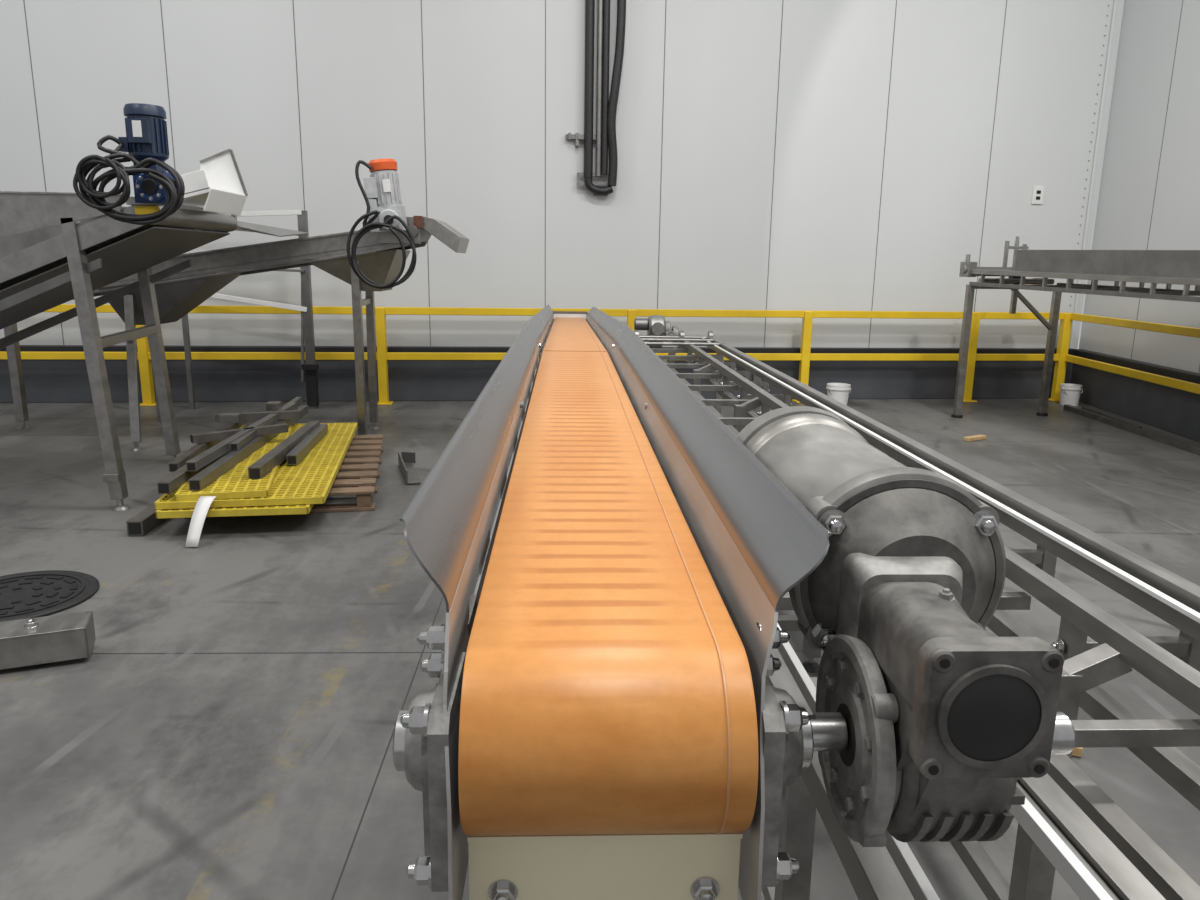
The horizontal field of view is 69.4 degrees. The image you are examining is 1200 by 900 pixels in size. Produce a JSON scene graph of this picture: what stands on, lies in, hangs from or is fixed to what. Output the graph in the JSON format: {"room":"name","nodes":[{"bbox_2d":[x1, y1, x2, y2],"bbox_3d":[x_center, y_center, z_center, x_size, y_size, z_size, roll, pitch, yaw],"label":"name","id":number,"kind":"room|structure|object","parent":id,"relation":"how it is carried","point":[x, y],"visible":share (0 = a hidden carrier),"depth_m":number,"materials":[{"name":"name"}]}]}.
{"room":"factory floor","nodes":[
{"label":"factory floor","id":0,"kind":"room"},
{"bbox_2d":[0,0,1122,348],"bbox_3d":[-3.542,-4.266,9.475,19.640,7.500,0.183,-1,12,-7],"label":"wall","id":1,"kind":"structure","parent":0,"point":[816,155],"depth_m":10.05,"materials":[{"name":"white metal"}]},
{"bbox_2d":[0,345,1073,402],"bbox_3d":[-3.619,-0.882,10.052,19.550,0.640,0.123,-1,12,-7],"label":"trim","id":2,"kind":"structure","parent":1,"relation":"attached to","point":[45,381],"depth_m":10.17,"materials":[{"name":"grey paint"}]},
{"bbox_2d":[566,0,625,195],"bbox_3d":[-0.033,-5.386,9.469,0.652,5.006,0.191,-1,12,-7],"label":"conduit pipes","id":3,"kind":"object","parent":1,"relation":"attached to","point":[606,107],"visible":1,"depth_m":9.74,"materials":[{"name":"black metal"}]},
{"bbox_2d":[1031,186,1043,203],"bbox_3d":[5.398,-3.147,10.704,0.149,0.205,0.025,-1,12,-7],"label":"wall outlet","id":4,"kind":"object","parent":1,"relation":"attached to","point":[1038,191],"visible":1,"depth_m":10.69,"materials":[{"name":"white plastic"}]},
{"bbox_2d":[1069,0,1116,347],"bbox_3d":[6.086,-4.663,10.455,0.098,6.860,0.015,0,12,-2],"label":"trim","id":5,"kind":"structure","parent":1,"relation":"attached to","point":[1115,1],"depth_m":10.66,"materials":[{"name":"white metal"}]},
{"bbox_2d":[0,398,1199,899],"bbox_3d":[-1.179,0.806,4.225,26.000,0.120,18.000,0,12,-2],"label":"floor","id":6,"kind":"structure","parent":0,"point":[225,731],"depth_m":3.57,"materials":[{"name":"grey concrete"}]},
{"bbox_2d":[0,611,95,669],"bbox_3d":[-2.732,0.811,3.377,1.310,0.186,0.190,-4,13,-23],"label":"metal box","id":7,"kind":"object","parent":6,"relation":"on","point":[38,641],"visible":1,"depth_m":3.51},
{"bbox_2d":[0,570,99,621],"bbox_3d":[-2.839,0.711,4.220,0.700,0.020,0.700,0,12,-2],"label":"drain cover","id":8,"kind":"object","parent":6,"relation":"on","point":[34,594],"visible":0.99,"depth_m":4.26,"materials":[{"name":"metal"}]},
{"bbox_2d":[0,148,247,510],"bbox_3d":[-3.863,-0.926,6.102,2.648,2.393,1.468,0,12,-2],"label":"conveyor","id":9,"kind":"object","parent":6,"relation":"on","point":[56,249],"visible":0.8,"depth_m":5.67,"materials":[{"name":"silver metal"}]},
{"bbox_2d":[118,103,176,204],"bbox_3d":[-2.666,-1.743,5.118,0.270,0.560,0.282,0,12,-2],"label":"motor","id":10,"kind":"object","parent":9,"relation":"attached to","point":[145,124],"visible":0.91,"depth_m":5.04,"materials":[{"name":"paint"}]},
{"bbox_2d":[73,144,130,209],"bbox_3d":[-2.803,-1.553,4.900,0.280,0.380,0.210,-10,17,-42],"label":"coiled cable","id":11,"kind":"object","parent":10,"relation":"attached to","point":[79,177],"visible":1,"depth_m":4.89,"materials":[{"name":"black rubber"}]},
{"bbox_2d":[79,135,184,224],"bbox_3d":[-2.679,-1.554,4.998,0.581,0.502,0.191,0,12,-2],"label":"coiled cable","id":12,"kind":"object","parent":10,"relation":"attached to","point":[175,198],"visible":0.94,"depth_m":4.95,"materials":[{"name":"black rubber"}]},
{"bbox_2d":[185,496,215,546],"bbox_3d":[-2.326,0.415,5.056,0.090,0.242,0.231,1,12,3],"label":"paper strip","id":13,"kind":"object","parent":6,"relation":"on","point":[202,506],"visible":1,"depth_m":5.03,"materials":[{"name":"white paper"}]},
{"bbox_2d":[4,216,468,450],"bbox_3d":[-3.465,-1.076,7.749,4.500,2.000,1.258,0,12,-2],"label":"conveyor","id":14,"kind":"object","parent":6,"relation":"on","point":[379,256],"visible":0.7,"depth_m":7.46,"materials":[{"name":"silver metal"}]},
{"bbox_2d":[363,159,406,232],"bbox_3d":[-1.763,-2.087,7.136,0.306,0.591,0.278,0,12,-2],"label":"motor","id":15,"kind":"object","parent":14,"relation":"attached to","point":[382,188],"visible":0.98,"depth_m":7.05,"materials":[{"name":"grey paint"}]},
{"bbox_2d":[346,160,416,288],"bbox_3d":[-1.775,-1.827,7.050,0.564,1.014,0.146,0,12,-2],"label":"coiled cable","id":16,"kind":"object","parent":15,"relation":"attached to","point":[367,225],"visible":1,"depth_m":7.03,"materials":[{"name":"black rubber"}]},
{"bbox_2d":[182,210,318,408],"bbox_3d":[-3.791,-1.503,9.376,1.388,2.135,0.138,0,12,-4],"label":"rack","id":17,"kind":"object","parent":6,"relation":"on","point":[310,367],"visible":0.62,"depth_m":9.38,"materials":[{"name":"metal"}]},
{"bbox_2d":[184,434,383,518],"bbox_3d":[-2.277,0.150,6.570,1.180,0.134,1.954,-2,13,-12],"label":"wooden pallet","id":18,"kind":"object","parent":6,"relation":"on","point":[365,468],"visible":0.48,"depth_m":6.17,"materials":[{"name":"brown wood"}]},
{"bbox_2d":[154,423,357,517],"bbox_3d":[-2.390,0.062,6.364,1.029,0.123,2.604,-2,13,-12],"label":"panels","id":19,"kind":"object","parent":18,"relation":"on","point":[287,489],"depth_m":5.42,"materials":[{"name":"yellow plastic"}]},
{"bbox_2d":[126,397,327,535],"bbox_3d":[-2.607,-0.028,6.618,0.857,0.445,2.988,-1,12,-8],"label":"tubes","id":20,"kind":"object","parent":19,"relation":"on","point":[212,457],"visible":0.95,"depth_m":6.09,"materials":[{"name":"silver metal"}]},
{"bbox_2d":[398,451,419,483],"bbox_3d":[-1.479,0.128,6.771,0.135,0.106,0.706,-3,13,-17],"label":"bracket","id":21,"kind":"object","parent":6,"relation":"on","point":[408,471],"visible":1,"depth_m":6.82,"materials":[{"name":"silver metal"}]},
{"bbox_2d":[0,304,1199,405],"bbox_3d":[-3.552,-0.325,6.383,19.297,1.108,8.715,0,12,-2],"label":"guard railing","id":22,"kind":"object","parent":6,"relation":"on","point":[1061,357],"visible":0.67,"depth_m":9.97,"materials":[{"name":"yellow metal"}]},
{"bbox_2d":[393,304,847,899],"bbox_3d":[-0.142,-0.131,5.116,0.502,1.365,8.503,0,12,-2],"label":"conveyor","id":23,"kind":"object","parent":6,"relation":"on","point":[612,566],"visible":1,"depth_m":0.97,"materials":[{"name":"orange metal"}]},
{"bbox_2d":[737,406,1075,846],"bbox_3d":[0.379,0.193,1.196,0.300,0.395,0.875,0,12,-2],"label":"motor","id":24,"kind":"object","parent":23,"relation":"attached to","point":[944,716],"visible":0.91,"depth_m":0.94,"materials":[{"name":"silver metal"}]},
{"bbox_2d":[826,383,850,404],"bbox_3d":[2.816,-0.643,10.264,0.284,0.270,0.284,0,12,-2],"label":"plastic bucket","id":25,"kind":"object","parent":6,"relation":"on","point":[840,392],"visible":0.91,"depth_m":10.16,"materials":[{"name":"plastic"}]},
{"bbox_2d":[634,330,1199,899],"bbox_3d":[0.771,0.179,4.632,1.167,0.990,8.410,0,12,-2],"label":"metal frame","id":26,"kind":"object","parent":6,"relation":"on","point":[1067,824],"visible":0.38,"depth_m":1.82,"materials":[{"name":"silver metal"}]},
{"bbox_2d":[634,315,678,347],"bbox_3d":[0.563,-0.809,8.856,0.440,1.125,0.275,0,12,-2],"label":"motor","id":27,"kind":"object","parent":26,"relation":"part of","point":[655,325],"visible":0.62,"depth_m":8.69,"materials":[{"name":"silver metal"}]},
{"bbox_2d":[963,435,986,440],"bbox_3d":[3.649,-0.117,8.435,0.260,0.035,0.070,-6,14,-30],"label":"wood offcut","id":28,"kind":"object","parent":6,"relation":"on","point":[975,437],"visible":1,"depth_m":8.40,"materials":[{"name":"beige wood"}]},
{"bbox_2d":[1059,383,1082,405],"bbox_3d":[5.792,-0.679,10.682,0.252,0.250,0.252,0,12,-2],"label":"plastic bucket","id":29,"kind":"object","parent":6,"relation":"on","point":[1070,394],"visible":0.98,"depth_m":10.60,"materials":[{"name":"plastic"}]},
{"bbox_2d":[951,236,1199,417],"bbox_3d":[4.853,-1.017,8.090,1.220,1.980,3.459,-2,12,-11],"label":"conveyor","id":30,"kind":"object","parent":6,"relation":"on","point":[1168,267],"visible":1,"depth_m":8.16,"materials":[{"name":"silver metal"}]},
{"bbox_2d":[1072,748,1082,756],"bbox_3d":[1.651,1.020,3.052,0.060,0.035,0.160,5,13,18],"label":"wood offcut","id":31,"kind":"object","parent":6,"relation":"on","point":[1077,752],"visible":0.22,"depth_m":2.97,"materials":[{"name":"beige wood"}]},
{"bbox_2d":[1063,404,1199,455],"bbox_3d":[5.574,-0.110,8.487,0.212,0.060,3.814,1,12,2],"label":"tube","id":32,"kind":"object","parent":6,"relation":"on","point":[1084,411],"visible":1,"depth_m":9.04,"materials":[{"name":"grey metal"}]},
{"bbox_2d":[1079,0,1199,372],"bbox_3d":[5.873,-3.091,4.701,0.183,7.500,12.000,2,12,4],"label":"wall","id":33,"kind":"structure","parent":0,"point":[1149,199],"depth_m":9.62,"materials":[{"name":"white metal"}]},
{"bbox_2d":[1071,349,1199,441],"bbox_3d":[5.672,0.266,5.390,0.120,0.640,11.900,2,12,4],"label":"trim","id":34,"kind":"structure","parent":33,"relation":"attached to","point":[1173,410],"depth_m":9.51,"materials":[{"name":"grey paint"}]}
]}

